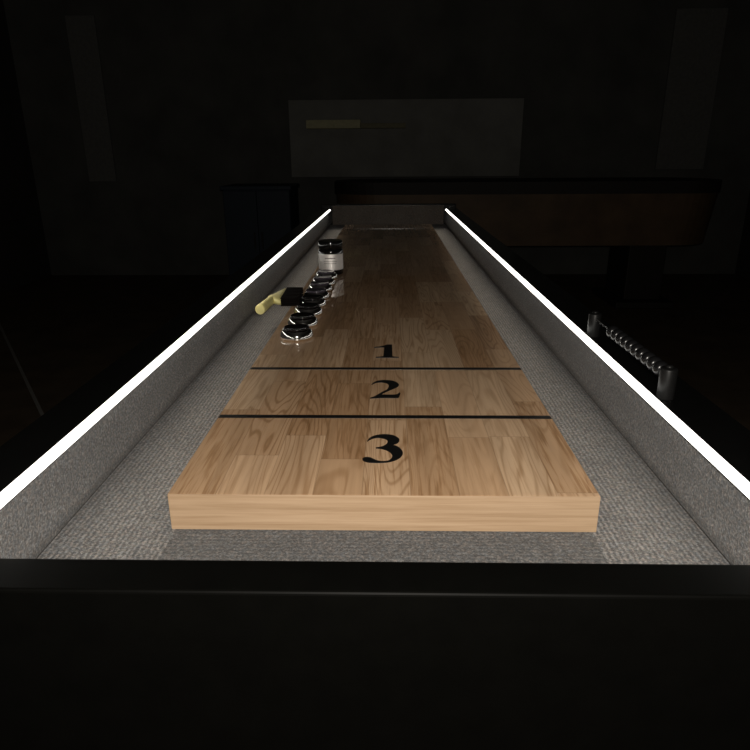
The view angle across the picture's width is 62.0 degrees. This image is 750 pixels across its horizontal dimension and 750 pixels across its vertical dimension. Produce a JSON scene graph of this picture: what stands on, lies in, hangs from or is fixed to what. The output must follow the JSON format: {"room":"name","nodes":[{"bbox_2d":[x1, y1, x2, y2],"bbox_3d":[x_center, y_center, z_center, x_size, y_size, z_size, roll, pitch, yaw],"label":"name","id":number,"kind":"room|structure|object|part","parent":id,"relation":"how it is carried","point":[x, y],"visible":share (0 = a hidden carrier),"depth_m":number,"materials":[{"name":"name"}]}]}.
{"room":"game room","nodes":[
{"label":"game room","id":0,"kind":"room"},
{"bbox_2d":[0,0,51,292],"bbox_3d":[-3.410,-0.931,1.980,0.100,2.700,8.200,0,19,1],"label":"wall","id":1,"kind":"structure","parent":0,"point":[24,259],"depth_m":5.67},
{"bbox_2d":[0,274,749,445],"bbox_3d":[0.047,0.397,2.362,6.800,0.100,8.200,0,19,1],"label":"floor","id":2,"kind":"structure","parent":0,"point":[62,331],"depth_m":4.31,"materials":[{"name":"black"}]},
{"bbox_2d":[0,324,43,415],"bbox_3d":[-2.074,-0.081,3.612,0.016,0.004,2.564,-13,23,-32],"label":"trim","id":3,"kind":"structure","parent":2,"relation":"on","point":[34,398],"depth_m":3.38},
{"bbox_2d":[220,183,299,275],"bbox_3d":[-0.916,-1.115,5.195,0.550,0.900,0.518,0,19,1],"label":"storage cabinet","id":4,"kind":"object","parent":2,"relation":"on","point":[257,215],"visible":0.73,"depth_m":4.91,"materials":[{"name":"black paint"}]},
{"bbox_3d":[-1.051,-1.056,4.973,0.256,0.787,0.022,0,19,1],"label":"door","id":5,"kind":"part","parent":4,"relation":"part of","materials":[{"name":"black paint"}]},
{"bbox_3d":[-0.918,-1.526,5.053,0.550,0.030,0.515,0,19,1],"label":"panel","id":6,"kind":"part","parent":4,"relation":"part of","materials":[{"name":"black paint"}]},
{"bbox_3d":[-0.891,-1.065,4.946,0.012,0.130,0.016,0,19,1],"label":"handle","id":7,"kind":"part","parent":4,"relation":"part of","materials":[{"name":"black metal"}]},
{"bbox_3d":[-0.791,-1.056,4.967,0.256,0.787,0.022,0,19,1],"label":"door","id":8,"kind":"part","parent":4,"relation":"part of","materials":[{"name":"black paint"}]},
{"bbox_2d":[0,203,749,749],"bbox_3d":[0.040,0.000,2.031,0.720,0.866,3.153,0,19,1],"label":"table","id":9,"kind":"object","parent":2,"relation":"on","point":[451,513],"visible":0.98,"depth_m":0.58,"materials":[{"name":"black paint"}]},
{"bbox_3d":[-0.290,-0.242,1.939,0.063,0.308,3.052,0,19,1],"label":"rail","id":10,"kind":"part","parent":9,"relation":"part of","materials":[{"name":"black paint"}]},
{"bbox_2d":[255,287,303,313],"bbox_3d":[-0.197,-0.164,1.358,0.071,0.021,0.194,3,19,8],"label":"brush","id":11,"kind":"object","parent":9,"relation":"on","point":[289,296],"visible":0.94,"depth_m":1.34,"materials":[{"name":"yellow wood"}]},
{"bbox_3d":[-0.229,-0.149,1.318,0.021,0.021,0.100,2,19,7],"label":"handle","id":12,"kind":"part","parent":11,"relation":"part of","materials":[{"name":"yellow wood"}]},
{"bbox_2d":[280,324,312,341],"bbox_3d":[-0.139,-0.076,1.108,0.059,0.020,0.059,0,19,1],"label":"puck","id":13,"kind":"object","parent":9,"relation":"on","point":[291,332],"visible":1,"depth_m":1.09,"materials":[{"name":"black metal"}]},
{"bbox_2d":[287,312,317,327],"bbox_3d":[-0.138,-0.105,1.191,0.059,0.020,0.059,-8,21,-20],"label":"puck","id":14,"kind":"object","parent":9,"relation":"on","point":[307,318],"visible":0.94,"depth_m":1.18,"materials":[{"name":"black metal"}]},
{"bbox_2d":[294,302,322,316],"bbox_3d":[-0.136,-0.134,1.272,0.059,0.020,0.059,-18,26,-41],"label":"puck","id":15,"kind":"object","parent":9,"relation":"on","point":[310,307],"visible":0.87,"depth_m":1.26,"materials":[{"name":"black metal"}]},
{"bbox_2d":[299,294,325,306],"bbox_3d":[-0.135,-0.160,1.348,0.059,0.020,0.059,7,21,21],"label":"puck","id":16,"kind":"object","parent":9,"relation":"on","point":[314,298],"visible":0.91,"depth_m":1.33,"materials":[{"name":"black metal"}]},
{"bbox_2d":[304,287,328,298],"bbox_3d":[-0.133,-0.185,1.421,0.059,0.020,0.059,0,19,1],"label":"puck","id":17,"kind":"object","parent":9,"relation":"on","point":[317,290],"visible":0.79,"depth_m":1.41,"materials":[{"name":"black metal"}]},
{"bbox_2d":[308,281,331,291],"bbox_3d":[-0.132,-0.213,1.501,0.059,0.020,0.059,-8,21,-22],"label":"puck","id":18,"kind":"object","parent":9,"relation":"on","point":[322,284],"visible":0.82,"depth_m":1.49,"materials":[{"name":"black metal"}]},
{"bbox_2d":[312,275,334,284],"bbox_3d":[-0.131,-0.239,1.574,0.059,0.020,0.059,17,26,41],"label":"puck","id":19,"kind":"object","parent":9,"relation":"on","point":[329,278],"visible":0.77,"depth_m":1.56,"materials":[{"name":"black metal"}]},
{"bbox_2d":[315,270,336,278],"bbox_3d":[-0.129,-0.265,1.650,0.059,0.020,0.059,7,20,20],"label":"puck","id":20,"kind":"object","parent":9,"relation":"on","point":[332,273],"visible":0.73,"depth_m":1.64,"materials":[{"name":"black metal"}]},
{"bbox_2d":[318,239,342,274],"bbox_3d":[-0.121,-0.322,1.706,0.067,0.091,0.068,0,19,1],"label":"jar","id":21,"kind":"object","parent":9,"relation":"on","point":[330,252],"visible":0.93,"depth_m":1.68,"materials":[{"name":"silver metal"}]},
{"bbox_3d":[-0.121,-0.355,1.694,0.065,0.021,0.065,0,19,1],"label":"lid","id":22,"kind":"part","parent":21,"relation":"part of","materials":[{"name":"black plastic"}]},
{"bbox_3d":[0.004,0.276,0.477,0.720,0.290,0.036,0,19,1],"label":"rail","id":23,"kind":"part","parent":9,"relation":"part of","materials":[{"name":"black wood"}]},
{"bbox_3d":[0.073,-0.764,3.404,0.720,0.326,0.057,0,19,1],"label":"rail","id":24,"kind":"part","parent":9,"relation":"part of","materials":[{"name":"black paint"}]},
{"bbox_3d":[0.364,-0.241,1.924,0.068,0.308,3.052,0,19,1],"label":"rail","id":25,"kind":"part","parent":9,"relation":"part of","materials":[{"name":"black paint"}]},
{"bbox_2d":[587,311,678,400],"bbox_3d":[0.323,-0.035,0.805,0.018,0.038,0.271,0,19,1],"label":"abacus scorer","id":26,"kind":"object","parent":9,"relation":"on","point":[667,373],"visible":1,"depth_m":0.73,"materials":[{"name":"black plastic"}]},
{"bbox_3d":[0.325,-0.075,0.925,0.018,0.035,0.018,0,19,1],"label":"post","id":27,"kind":"part","parent":26,"relation":"part of","materials":[{"name":"black plastic"}]},
{"bbox_3d":[0.323,-0.042,0.802,0.003,0.003,0.235,0,19,1],"label":"rod","id":28,"kind":"part","parent":26,"relation":"part of","materials":[{"name":"metal"}]},
{"bbox_3d":[0.321,0.009,0.686,0.018,0.035,0.018,0,19,1],"label":"post","id":29,"kind":"part","parent":26,"relation":"part of","materials":[{"name":"black plastic"}]},
{"bbox_2d":[335,177,721,308],"bbox_3d":[1.128,-1.045,4.906,2.860,0.935,0.840,0,19,1],"label":"table","id":30,"kind":"object","parent":2,"relation":"on","point":[637,217],"visible":0.62,"depth_m":4.45,"materials":[{"name":"brown wood"}]},
{"bbox_2d":[3,0,749,274],"bbox_3d":[0.131,-2.292,5.818,6.800,2.700,0.100,0,19,1],"label":"wall","id":31,"kind":"structure","parent":0,"point":[198,93],"depth_m":5.67,"materials":[{"name":"paint"}]},
{"bbox_2d":[65,15,116,181],"bbox_3d":[-2.601,-2.511,5.737,0.260,1.400,0.030,0,19,1],"label":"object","id":32,"kind":"structure","parent":31,"relation":"attached to","point":[81,29],"depth_m":5.71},
{"bbox_2d":[306,120,405,128],"bbox_3d":[-0.172,-2.284,5.683,0.900,0.072,0.105,0,19,1],"label":"wall shelf","id":33,"kind":"object","parent":31,"relation":"attached to","point":[310,124],"visible":1,"depth_m":5.64,"materials":[{"name":"brown wood"}]},
{"bbox_2d":[288,98,523,176],"bbox_3d":[0.280,-2.190,5.782,2.140,0.670,0.030,0,19,1],"label":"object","id":34,"kind":"structure","parent":31,"relation":"attached to","point":[440,137],"depth_m":5.77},
{"bbox_2d":[655,8,728,169],"bbox_3d":[2.827,-2.540,5.600,0.440,1.320,0.030,0,19,1],"label":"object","id":35,"kind":"structure","parent":31,"relation":"attached to","point":[698,33],"depth_m":5.57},
{"bbox_2d":[735,193,749,278],"bbox_3d":[3.488,-0.920,1.822,0.100,2.700,8.200,0,19,1],"label":"wall","id":36,"kind":"structure","parent":0,"point":[742,269],"depth_m":5.95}
]}

